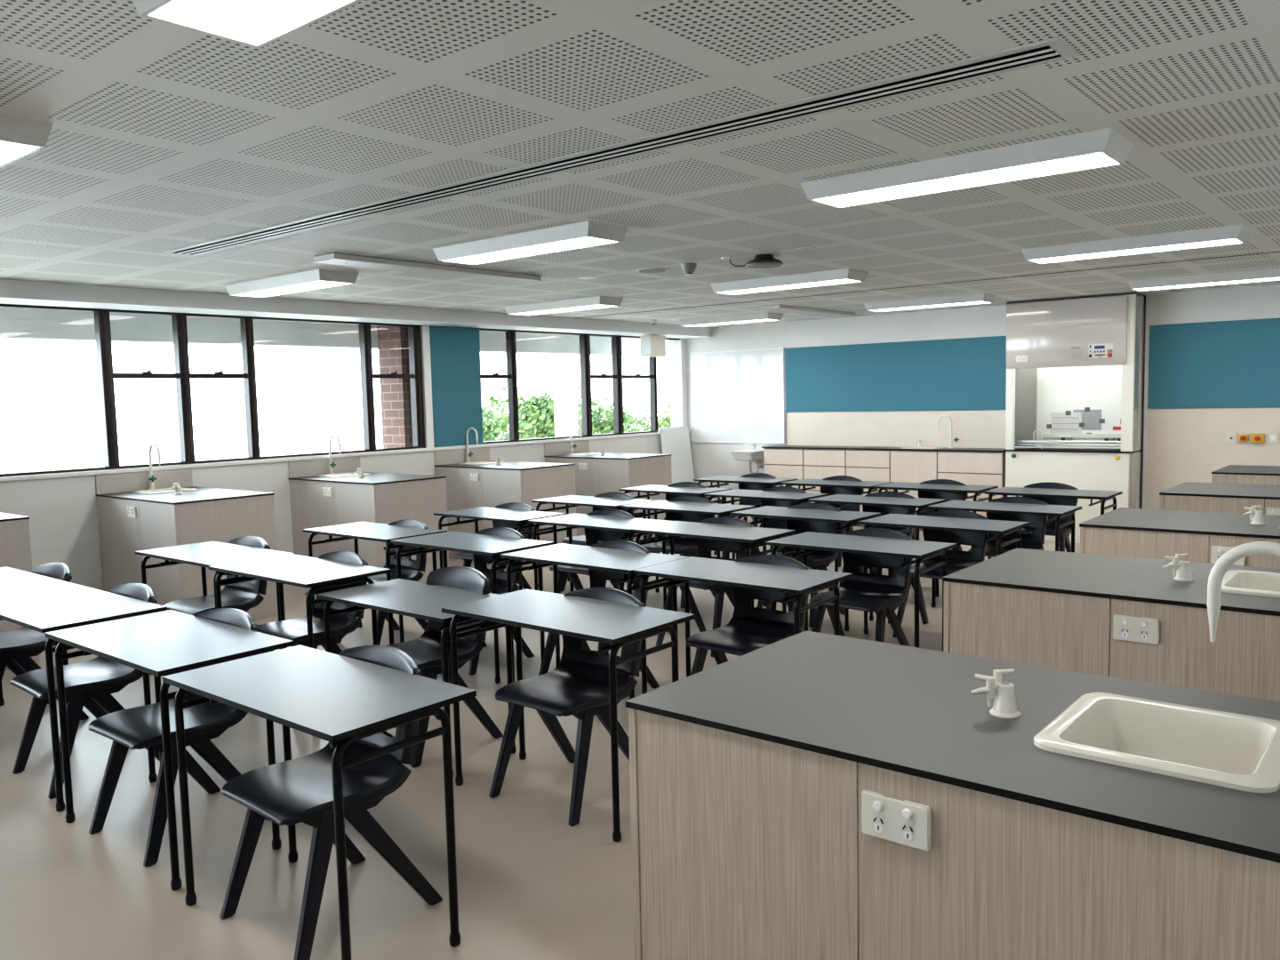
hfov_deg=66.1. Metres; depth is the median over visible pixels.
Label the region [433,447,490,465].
backsplash
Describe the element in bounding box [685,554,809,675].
chair
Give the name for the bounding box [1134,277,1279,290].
diffuser
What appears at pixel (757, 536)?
table
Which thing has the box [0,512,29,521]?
countertop
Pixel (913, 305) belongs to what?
diffuser
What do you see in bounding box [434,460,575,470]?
countertop
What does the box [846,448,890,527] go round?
base cabinet
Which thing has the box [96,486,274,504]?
countertop
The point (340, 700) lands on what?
table
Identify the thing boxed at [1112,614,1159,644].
power outlet
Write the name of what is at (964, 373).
pinboard
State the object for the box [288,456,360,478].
backsplash
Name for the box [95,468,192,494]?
backsplash
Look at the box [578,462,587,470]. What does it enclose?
power outlet
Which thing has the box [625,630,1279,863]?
countertop
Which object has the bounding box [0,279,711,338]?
ceiling bulkhead
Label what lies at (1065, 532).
chair
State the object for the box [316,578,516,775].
table
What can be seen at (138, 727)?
chair
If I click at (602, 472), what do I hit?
lab bench
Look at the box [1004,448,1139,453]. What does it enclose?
countertop
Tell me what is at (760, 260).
bracket
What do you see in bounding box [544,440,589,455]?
backsplash
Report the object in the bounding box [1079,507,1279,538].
countertop
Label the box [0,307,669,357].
concrete beam
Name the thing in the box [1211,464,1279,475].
countertop
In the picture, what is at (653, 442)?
trim
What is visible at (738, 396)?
whiteboard
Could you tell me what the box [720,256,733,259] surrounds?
outlet
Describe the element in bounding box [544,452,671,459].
countertop
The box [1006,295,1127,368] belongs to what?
hood
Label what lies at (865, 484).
table
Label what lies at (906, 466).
base cabinet
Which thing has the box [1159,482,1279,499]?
countertop
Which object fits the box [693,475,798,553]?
table
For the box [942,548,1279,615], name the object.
countertop
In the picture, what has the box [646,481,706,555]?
chair
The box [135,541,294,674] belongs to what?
table
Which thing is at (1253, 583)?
sink
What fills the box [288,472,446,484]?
countertop
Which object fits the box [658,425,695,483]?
leaning board
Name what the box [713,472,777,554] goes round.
chair
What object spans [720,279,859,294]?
diffuser
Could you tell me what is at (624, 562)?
table
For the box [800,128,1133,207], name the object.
ceiling light
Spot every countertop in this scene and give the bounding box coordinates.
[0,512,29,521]
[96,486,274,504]
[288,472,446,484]
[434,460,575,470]
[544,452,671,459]
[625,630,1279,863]
[761,415,1005,451]
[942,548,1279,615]
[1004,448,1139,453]
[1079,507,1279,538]
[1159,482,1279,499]
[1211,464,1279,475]
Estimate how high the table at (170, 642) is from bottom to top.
0.720 m
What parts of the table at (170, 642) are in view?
leg, rail, leg, rail, leg, leg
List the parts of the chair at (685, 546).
seat, leg, backrest, leg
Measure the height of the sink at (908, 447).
0.162 m
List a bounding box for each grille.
[639,269,665,272]
[640,336,650,354]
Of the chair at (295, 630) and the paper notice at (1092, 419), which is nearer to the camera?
the chair at (295, 630)
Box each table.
[0,566,74,705]
[0,584,166,811]
[45,609,293,890]
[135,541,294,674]
[162,644,476,959]
[208,553,391,736]
[303,521,447,627]
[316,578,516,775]
[390,531,553,683]
[433,506,566,590]
[441,588,695,841]
[500,543,688,699]
[528,512,673,609]
[531,495,653,591]
[618,484,731,519]
[621,499,755,592]
[631,520,795,626]
[632,556,852,694]
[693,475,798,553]
[704,488,828,559]
[730,505,880,631]
[765,531,957,651]
[780,478,894,568]
[808,494,945,597]
[858,513,1029,634]
[873,481,998,512]
[928,500,1081,607]
[984,487,1122,559]
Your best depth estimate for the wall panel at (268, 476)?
8.39 m
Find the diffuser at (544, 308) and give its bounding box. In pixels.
[514,304,615,314]
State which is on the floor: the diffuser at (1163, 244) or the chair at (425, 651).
the chair at (425, 651)
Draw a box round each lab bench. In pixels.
[0,512,39,671]
[95,443,278,620]
[288,433,448,583]
[433,427,576,566]
[544,422,671,541]
[625,541,1279,959]
[942,548,1279,702]
[1079,504,1279,568]
[1159,482,1279,515]
[1211,464,1279,485]
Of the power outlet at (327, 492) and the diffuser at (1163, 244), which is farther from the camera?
the power outlet at (327, 492)
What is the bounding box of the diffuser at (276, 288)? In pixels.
[236,280,346,296]
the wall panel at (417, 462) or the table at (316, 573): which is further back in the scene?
the wall panel at (417, 462)
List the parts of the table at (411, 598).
leg, rail, leg, leg, rail, leg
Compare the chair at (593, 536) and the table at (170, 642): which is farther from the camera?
the chair at (593, 536)
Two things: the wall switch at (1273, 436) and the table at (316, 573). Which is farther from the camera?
the wall switch at (1273, 436)
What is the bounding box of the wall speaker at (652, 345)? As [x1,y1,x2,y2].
[640,334,665,357]
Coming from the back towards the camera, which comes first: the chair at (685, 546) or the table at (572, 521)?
the chair at (685, 546)
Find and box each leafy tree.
[481,404,536,441]
[484,385,600,438]
[577,394,650,433]
[640,404,671,431]
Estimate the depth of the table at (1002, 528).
5.98 m
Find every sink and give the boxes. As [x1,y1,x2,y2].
[132,487,196,494]
[318,472,370,477]
[459,461,503,464]
[565,452,605,455]
[901,446,943,448]
[1033,692,1279,792]
[1221,569,1279,597]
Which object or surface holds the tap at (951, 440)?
on the countertop at (918, 447)
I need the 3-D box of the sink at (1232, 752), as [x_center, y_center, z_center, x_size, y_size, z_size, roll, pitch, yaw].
[0.946,0.531,1.765,0.370,0.162,0.375,3,6,39]
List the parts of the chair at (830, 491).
leg, backrest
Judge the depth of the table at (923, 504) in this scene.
7.30 m
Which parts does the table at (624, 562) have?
leg, rail, leg, leg, rail, leg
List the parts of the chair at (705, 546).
leg, leg, seat, leg, backrest, leg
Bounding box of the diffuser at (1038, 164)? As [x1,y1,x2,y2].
[815,152,1118,207]
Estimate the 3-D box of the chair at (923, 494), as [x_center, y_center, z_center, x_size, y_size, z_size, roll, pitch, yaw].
[2.481,0.391,8.333,0.449,0.765,0.497,3,6,40]
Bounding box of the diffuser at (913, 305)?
[873,301,989,311]
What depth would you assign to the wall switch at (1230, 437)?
9.06 m
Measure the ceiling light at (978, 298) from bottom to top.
0.070 m
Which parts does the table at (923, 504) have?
leg, leg, leg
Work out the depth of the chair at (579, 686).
3.81 m
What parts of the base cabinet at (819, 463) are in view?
drawer, drawer, drawer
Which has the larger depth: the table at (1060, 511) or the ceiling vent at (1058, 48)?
the table at (1060, 511)
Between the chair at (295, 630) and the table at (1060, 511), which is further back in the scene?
the table at (1060, 511)
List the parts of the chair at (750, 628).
leg, leg, seat, backrest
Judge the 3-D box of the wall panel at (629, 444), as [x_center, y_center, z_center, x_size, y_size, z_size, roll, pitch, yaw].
[-0.252,0.005,11.985,0.008,1.048,1.096,3,6,39]
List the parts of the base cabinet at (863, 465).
drawer, drawer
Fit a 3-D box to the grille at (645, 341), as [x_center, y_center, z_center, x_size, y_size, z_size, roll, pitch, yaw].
[0.072,-1.611,11.821,0.140,0.210,0.003,3,6,39]
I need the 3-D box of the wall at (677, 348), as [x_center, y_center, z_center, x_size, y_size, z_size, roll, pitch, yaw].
[-4.674,-0.129,6.756,0.200,2.400,16.470,3,6,39]
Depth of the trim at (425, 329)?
9.68 m
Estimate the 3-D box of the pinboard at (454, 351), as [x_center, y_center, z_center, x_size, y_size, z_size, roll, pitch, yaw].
[-1.857,-0.947,9.969,0.014,1.198,0.644,3,6,39]
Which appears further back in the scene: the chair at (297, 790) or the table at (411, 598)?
the table at (411, 598)
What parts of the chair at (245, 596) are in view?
seat, backrest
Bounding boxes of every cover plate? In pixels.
[579,276,596,279]
[798,247,816,250]
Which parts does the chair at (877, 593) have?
leg, leg, seat, backrest, leg, leg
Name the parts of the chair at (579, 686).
leg, leg, seat, leg, backrest, leg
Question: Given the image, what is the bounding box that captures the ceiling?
[0,0,1279,327]
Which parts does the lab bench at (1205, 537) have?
panel, panel, panel, handle, handle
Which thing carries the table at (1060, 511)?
on the floor
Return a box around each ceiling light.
[0,113,53,167]
[131,0,363,47]
[224,269,358,297]
[432,221,627,264]
[504,296,623,315]
[679,312,783,327]
[710,268,868,295]
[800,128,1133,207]
[864,293,996,311]
[1021,224,1251,263]
[1127,267,1279,291]
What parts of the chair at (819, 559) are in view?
leg, seat, backrest, leg, leg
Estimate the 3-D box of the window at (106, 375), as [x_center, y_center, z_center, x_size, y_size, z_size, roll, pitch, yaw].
[-5.972,-0.441,5.083,0.097,1.207,12.000,3,6,39]
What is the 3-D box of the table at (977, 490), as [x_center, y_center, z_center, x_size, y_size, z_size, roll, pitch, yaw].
[2.509,0.410,8.361,0.897,0.720,0.462,3,6,39]
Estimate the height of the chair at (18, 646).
0.765 m
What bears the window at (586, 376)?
in the wall at (677, 348)
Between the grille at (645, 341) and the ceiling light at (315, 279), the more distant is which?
the grille at (645, 341)
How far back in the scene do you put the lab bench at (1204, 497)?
5.67 m
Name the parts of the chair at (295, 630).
seat, leg, leg, backrest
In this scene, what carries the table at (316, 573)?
on the floor
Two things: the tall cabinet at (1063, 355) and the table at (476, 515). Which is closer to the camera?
the table at (476, 515)
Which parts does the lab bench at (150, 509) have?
panel, panel, panel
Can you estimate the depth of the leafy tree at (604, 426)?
21.36 m
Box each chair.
[0,562,88,719]
[10,583,159,799]
[88,608,269,867]
[163,536,270,676]
[219,645,443,959]
[257,551,367,654]
[335,519,428,645]
[387,566,503,767]
[455,502,535,589]
[468,527,534,675]
[488,587,646,826]
[538,540,659,688]
[549,509,635,593]
[560,491,634,591]
[640,496,715,608]
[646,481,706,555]
[656,516,754,657]
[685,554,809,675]
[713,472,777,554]
[753,486,806,552]
[756,502,844,627]
[808,528,913,646]
[820,475,863,567]
[839,491,916,589]
[892,509,989,637]
[911,479,966,550]
[968,496,1047,557]
[1020,481,1078,551]
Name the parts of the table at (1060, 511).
leg, leg, rail, leg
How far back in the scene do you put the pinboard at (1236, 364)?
9.09 m
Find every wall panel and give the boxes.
[0,474,102,590]
[191,456,355,552]
[360,450,435,475]
[489,442,543,462]
[588,435,647,453]
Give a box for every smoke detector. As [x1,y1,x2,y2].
[649,319,656,325]
[680,262,696,275]
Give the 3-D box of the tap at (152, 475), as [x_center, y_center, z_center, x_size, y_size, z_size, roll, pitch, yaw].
[-3.722,-0.101,7.553,0.185,0.365,0.052,2,6,34]
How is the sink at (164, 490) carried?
in the lab bench at (150, 509)
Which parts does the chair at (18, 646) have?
leg, seat, leg, leg, backrest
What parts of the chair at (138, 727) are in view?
leg, leg, seat, leg, backrest, leg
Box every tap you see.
[148,443,160,489]
[328,433,341,474]
[465,427,478,462]
[569,422,582,453]
[937,415,959,447]
[1206,541,1279,641]
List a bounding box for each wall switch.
[1224,432,1236,443]
[1267,431,1279,444]
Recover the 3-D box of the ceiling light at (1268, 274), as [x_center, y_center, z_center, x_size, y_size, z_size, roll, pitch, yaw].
[4.616,-1.615,7.926,1.200,0.070,0.300,3,6,39]
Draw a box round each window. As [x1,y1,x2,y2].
[0,304,425,477]
[479,328,679,443]
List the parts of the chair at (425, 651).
leg, seat, backrest, leg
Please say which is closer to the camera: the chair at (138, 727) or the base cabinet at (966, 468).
the chair at (138, 727)
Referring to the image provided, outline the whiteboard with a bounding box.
[690,347,784,443]
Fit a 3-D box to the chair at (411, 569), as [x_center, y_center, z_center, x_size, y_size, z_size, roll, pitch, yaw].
[-1.642,0.658,6.314,0.449,0.765,0.497,3,6,42]
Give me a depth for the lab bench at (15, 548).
5.85 m
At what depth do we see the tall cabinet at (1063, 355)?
9.64 m
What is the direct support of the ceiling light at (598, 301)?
attached to the ceiling
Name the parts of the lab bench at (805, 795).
panel, panel, handle, handle, panel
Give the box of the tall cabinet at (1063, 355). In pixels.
[1004,292,1146,543]
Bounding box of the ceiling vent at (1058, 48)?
[163,36,1080,255]
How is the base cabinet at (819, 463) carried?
on the floor
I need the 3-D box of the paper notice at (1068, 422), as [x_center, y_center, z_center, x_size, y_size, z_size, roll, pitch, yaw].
[4.314,-0.577,9.972,0.365,0.247,0.004,3,6,39]
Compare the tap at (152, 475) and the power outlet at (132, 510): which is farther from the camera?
the tap at (152, 475)
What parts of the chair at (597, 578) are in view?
leg, leg, backrest, leg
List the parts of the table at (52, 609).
leg, rail, leg, leg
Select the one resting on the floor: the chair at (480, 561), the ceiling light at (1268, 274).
the chair at (480, 561)
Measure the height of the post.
6.700 m
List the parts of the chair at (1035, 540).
seat, backrest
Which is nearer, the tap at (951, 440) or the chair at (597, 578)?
the chair at (597, 578)
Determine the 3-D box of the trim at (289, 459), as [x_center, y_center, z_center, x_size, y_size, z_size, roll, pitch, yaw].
[-4.602,0.010,6.711,0.080,0.030,16.470,3,6,39]
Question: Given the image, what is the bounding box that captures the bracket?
[720,254,783,268]
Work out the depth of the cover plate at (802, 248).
5.91 m
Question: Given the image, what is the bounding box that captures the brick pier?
[377,326,412,447]
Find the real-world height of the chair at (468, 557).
0.765 m
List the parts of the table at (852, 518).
leg, leg, leg, leg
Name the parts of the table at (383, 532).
leg, rail, leg, leg, rail, leg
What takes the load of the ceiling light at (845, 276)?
attached to the ceiling
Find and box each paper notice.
[1046,410,1084,433]
[1072,407,1104,433]
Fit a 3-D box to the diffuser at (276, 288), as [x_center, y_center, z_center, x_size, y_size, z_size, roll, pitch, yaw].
[-2.434,-1.329,6.831,1.126,0.007,0.240,3,6,39]
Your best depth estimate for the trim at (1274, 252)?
7.92 m
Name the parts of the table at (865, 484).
under rail, leg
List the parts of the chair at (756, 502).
seat, backrest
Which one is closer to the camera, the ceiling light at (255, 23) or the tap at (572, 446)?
the ceiling light at (255, 23)
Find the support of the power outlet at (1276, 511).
attached to the lab bench at (1204, 497)
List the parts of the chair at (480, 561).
leg, backrest, seat, leg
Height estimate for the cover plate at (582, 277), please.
0.004 m
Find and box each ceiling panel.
[313,252,540,283]
[760,304,855,317]
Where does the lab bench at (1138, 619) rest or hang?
on the floor
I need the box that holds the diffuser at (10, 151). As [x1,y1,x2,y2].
[0,141,37,164]
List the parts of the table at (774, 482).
under rail, leg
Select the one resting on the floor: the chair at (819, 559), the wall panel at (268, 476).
the chair at (819, 559)
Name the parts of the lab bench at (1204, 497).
panel, panel, panel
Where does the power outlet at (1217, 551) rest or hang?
attached to the lab bench at (1205, 537)
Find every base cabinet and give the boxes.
[763,448,804,488]
[803,448,846,503]
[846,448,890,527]
[890,449,937,531]
[937,450,1005,517]
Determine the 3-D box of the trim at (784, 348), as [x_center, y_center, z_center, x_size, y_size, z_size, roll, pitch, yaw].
[1.782,-1.022,12.033,0.015,1.180,0.020,3,6,39]
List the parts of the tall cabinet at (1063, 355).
post, sash rail, swan spout, airfoil sill, airfoil sill, sash rail, panel, service rail, post, panel, panel, trim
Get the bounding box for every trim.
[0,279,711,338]
[0,430,689,481]
[94,468,182,591]
[421,325,433,447]
[577,251,1279,318]
[647,434,662,454]
[784,347,786,444]
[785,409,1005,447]
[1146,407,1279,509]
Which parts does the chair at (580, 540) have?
leg, seat, backrest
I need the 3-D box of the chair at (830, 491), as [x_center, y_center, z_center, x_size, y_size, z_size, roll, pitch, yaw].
[1.736,0.358,8.932,0.449,0.765,0.497,3,6,41]
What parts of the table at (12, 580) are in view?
leg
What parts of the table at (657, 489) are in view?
leg, rail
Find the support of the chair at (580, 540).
on the floor
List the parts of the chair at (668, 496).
backrest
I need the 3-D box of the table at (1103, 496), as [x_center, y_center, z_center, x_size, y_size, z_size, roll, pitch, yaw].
[3.227,0.449,7.701,0.897,0.720,0.462,3,6,39]
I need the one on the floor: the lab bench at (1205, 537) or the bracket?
the lab bench at (1205, 537)
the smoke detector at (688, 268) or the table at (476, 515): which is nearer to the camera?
the smoke detector at (688, 268)
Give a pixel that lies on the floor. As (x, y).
(532, 884)
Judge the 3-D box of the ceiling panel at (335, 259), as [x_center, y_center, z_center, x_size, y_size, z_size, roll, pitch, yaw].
[-1.310,-1.360,6.361,0.210,0.039,1.670,3,6,39]
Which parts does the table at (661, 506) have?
leg, leg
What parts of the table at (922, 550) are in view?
leg, rail, leg, leg, rail, leg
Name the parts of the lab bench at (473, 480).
panel, panel, panel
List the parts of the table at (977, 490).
under rail, leg, rail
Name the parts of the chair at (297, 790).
leg, leg, seat, leg, backrest, leg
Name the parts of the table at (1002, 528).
leg, leg, leg, rail, leg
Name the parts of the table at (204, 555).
leg, rail, leg, leg, rail, leg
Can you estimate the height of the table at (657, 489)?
0.720 m
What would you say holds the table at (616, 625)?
on the floor
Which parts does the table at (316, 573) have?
leg, rail, leg, rail, leg, leg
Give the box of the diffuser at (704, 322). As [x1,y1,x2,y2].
[685,319,773,326]
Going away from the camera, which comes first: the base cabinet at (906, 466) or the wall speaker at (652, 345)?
the base cabinet at (906, 466)
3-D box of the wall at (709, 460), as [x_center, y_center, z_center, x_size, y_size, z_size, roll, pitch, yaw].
[3.938,-0.641,10.434,8.800,2.400,0.200,3,6,39]
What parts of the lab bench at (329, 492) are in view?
panel, panel, panel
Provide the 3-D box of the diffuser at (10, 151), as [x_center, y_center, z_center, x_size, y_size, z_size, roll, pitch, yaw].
[-2.340,-1.030,3.258,1.126,0.007,0.240,3,6,39]
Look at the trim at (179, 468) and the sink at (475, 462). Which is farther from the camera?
the sink at (475, 462)
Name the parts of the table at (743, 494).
leg, leg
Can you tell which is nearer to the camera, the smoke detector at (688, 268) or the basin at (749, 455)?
the smoke detector at (688, 268)
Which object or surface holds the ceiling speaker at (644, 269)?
attached to the ceiling
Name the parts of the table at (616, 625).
leg, rail, leg, leg, rail, leg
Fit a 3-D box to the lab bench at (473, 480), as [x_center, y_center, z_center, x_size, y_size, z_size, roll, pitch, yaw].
[-1.337,0.115,9.693,1.229,1.265,0.746,3,6,39]
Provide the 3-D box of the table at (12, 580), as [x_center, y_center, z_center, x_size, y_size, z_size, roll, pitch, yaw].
[-3.123,0.848,4.738,0.897,0.720,0.462,3,6,39]
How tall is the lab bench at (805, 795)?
1.265 m
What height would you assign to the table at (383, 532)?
0.720 m
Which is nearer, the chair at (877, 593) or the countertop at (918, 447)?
the chair at (877, 593)
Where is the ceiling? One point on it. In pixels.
(164, 136)
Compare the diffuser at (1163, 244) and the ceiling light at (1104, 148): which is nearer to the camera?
the ceiling light at (1104, 148)
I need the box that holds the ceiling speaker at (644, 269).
[635,267,669,272]
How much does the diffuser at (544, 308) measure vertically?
0.007 m
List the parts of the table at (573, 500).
leg, rail, leg, rail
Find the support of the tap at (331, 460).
on the lab bench at (329, 492)
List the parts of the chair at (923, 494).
leg, backrest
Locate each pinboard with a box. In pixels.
[429,325,483,447]
[784,336,1006,412]
[1147,318,1279,408]
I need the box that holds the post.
[552,354,578,437]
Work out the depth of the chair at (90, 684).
4.13 m
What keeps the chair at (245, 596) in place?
on the floor
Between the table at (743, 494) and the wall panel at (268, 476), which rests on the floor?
the table at (743, 494)
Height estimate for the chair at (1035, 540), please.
0.765 m
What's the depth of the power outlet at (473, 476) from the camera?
9.41 m
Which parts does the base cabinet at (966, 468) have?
drawer, drawer, drawer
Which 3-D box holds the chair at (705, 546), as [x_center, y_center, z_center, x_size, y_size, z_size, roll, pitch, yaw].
[0.417,0.631,6.056,0.449,0.765,0.497,3,6,41]
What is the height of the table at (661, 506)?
0.720 m
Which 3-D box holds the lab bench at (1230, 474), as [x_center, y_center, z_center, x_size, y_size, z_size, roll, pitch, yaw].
[5.066,0.214,6.737,1.906,1.265,0.756,3,6,39]
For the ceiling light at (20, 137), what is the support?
attached to the ceiling
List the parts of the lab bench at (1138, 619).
panel, panel, handle, handle, panel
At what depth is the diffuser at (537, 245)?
5.29 m
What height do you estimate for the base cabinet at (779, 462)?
0.886 m
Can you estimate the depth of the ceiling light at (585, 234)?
5.19 m
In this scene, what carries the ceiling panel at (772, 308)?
attached to the ceiling
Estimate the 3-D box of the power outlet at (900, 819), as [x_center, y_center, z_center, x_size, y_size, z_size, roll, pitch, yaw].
[0.436,0.579,1.676,0.124,0.076,0.013,3,6,39]
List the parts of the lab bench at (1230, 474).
panel, panel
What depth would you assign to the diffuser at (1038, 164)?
3.76 m
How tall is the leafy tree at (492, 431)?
4.975 m
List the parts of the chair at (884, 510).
leg, backrest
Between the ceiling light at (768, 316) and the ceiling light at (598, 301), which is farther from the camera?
the ceiling light at (768, 316)
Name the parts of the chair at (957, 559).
leg, leg, seat, backrest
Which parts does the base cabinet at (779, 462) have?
drawer, drawer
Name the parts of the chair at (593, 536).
leg, seat, leg, backrest, leg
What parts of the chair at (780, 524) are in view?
leg, seat, backrest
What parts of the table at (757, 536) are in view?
leg, rail, leg, leg, rail, leg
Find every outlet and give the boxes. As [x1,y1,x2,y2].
[127,505,136,517]
[322,487,332,496]
[469,472,479,481]
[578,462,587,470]
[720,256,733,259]
[861,789,931,851]
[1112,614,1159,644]
[1211,545,1245,565]
[1266,507,1279,515]
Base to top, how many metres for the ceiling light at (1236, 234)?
0.070 m
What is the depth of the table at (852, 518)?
6.58 m
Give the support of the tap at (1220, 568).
on the lab bench at (805, 795)
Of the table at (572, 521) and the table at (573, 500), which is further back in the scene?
the table at (573, 500)
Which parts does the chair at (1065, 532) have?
seat, backrest, leg, leg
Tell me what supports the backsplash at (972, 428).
attached to the wall at (709, 460)
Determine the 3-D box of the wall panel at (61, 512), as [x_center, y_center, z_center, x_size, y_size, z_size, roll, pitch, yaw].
[-4.333,0.517,7.044,0.008,1.048,0.864,3,6,39]
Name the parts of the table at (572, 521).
leg, rail, leg, leg, rail, leg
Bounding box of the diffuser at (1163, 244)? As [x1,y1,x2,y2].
[1031,239,1240,263]
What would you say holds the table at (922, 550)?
on the floor
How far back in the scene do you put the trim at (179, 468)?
7.38 m
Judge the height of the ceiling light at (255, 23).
0.070 m
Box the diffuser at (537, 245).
[446,237,615,263]
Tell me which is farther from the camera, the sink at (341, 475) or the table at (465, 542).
the sink at (341, 475)
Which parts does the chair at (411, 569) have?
leg, leg, seat, backrest, leg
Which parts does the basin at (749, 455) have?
bowl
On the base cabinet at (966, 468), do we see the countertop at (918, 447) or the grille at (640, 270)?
the countertop at (918, 447)
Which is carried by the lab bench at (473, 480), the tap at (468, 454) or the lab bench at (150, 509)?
the tap at (468, 454)
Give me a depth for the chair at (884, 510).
7.54 m
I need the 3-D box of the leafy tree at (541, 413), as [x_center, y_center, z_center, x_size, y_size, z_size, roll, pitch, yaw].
[-1.941,0.724,20.197,2.229,5.333,1.846,3,6,39]
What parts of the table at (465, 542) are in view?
leg, rail, leg, leg, rail, leg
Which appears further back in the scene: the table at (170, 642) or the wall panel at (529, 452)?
the wall panel at (529, 452)
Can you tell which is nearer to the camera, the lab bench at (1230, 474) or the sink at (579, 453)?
the lab bench at (1230, 474)
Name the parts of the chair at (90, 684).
leg, leg, seat, leg, leg, backrest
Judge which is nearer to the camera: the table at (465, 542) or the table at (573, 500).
the table at (465, 542)
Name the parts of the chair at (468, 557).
seat, leg, backrest, leg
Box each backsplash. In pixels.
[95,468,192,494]
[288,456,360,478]
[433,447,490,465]
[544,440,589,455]
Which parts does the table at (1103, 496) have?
leg, under rail, leg, rail, leg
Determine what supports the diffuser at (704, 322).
attached to the ceiling light at (768, 316)
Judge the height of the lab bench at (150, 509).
1.265 m
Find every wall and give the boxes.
[94,325,687,581]
[686,283,1279,508]
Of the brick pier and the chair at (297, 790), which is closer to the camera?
the chair at (297, 790)
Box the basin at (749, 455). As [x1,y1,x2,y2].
[728,443,763,473]
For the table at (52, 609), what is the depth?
3.99 m
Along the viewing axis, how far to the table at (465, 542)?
5.59 m
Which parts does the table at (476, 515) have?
leg, rail, leg, leg, rail, leg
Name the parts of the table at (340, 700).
leg, rail, leg, leg, rail, leg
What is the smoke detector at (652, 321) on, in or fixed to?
attached to the ceiling
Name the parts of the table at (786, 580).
leg, rail, leg, leg, rail, leg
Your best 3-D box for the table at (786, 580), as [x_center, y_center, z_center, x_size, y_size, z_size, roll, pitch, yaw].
[0.468,0.780,4.546,0.897,0.720,0.462,3,6,39]
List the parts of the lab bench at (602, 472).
panel, panel, panel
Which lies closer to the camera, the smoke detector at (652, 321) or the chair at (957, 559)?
the chair at (957, 559)
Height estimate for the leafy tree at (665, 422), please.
4.869 m
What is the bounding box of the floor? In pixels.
[0,514,1079,959]
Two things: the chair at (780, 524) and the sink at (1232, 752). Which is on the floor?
the chair at (780, 524)

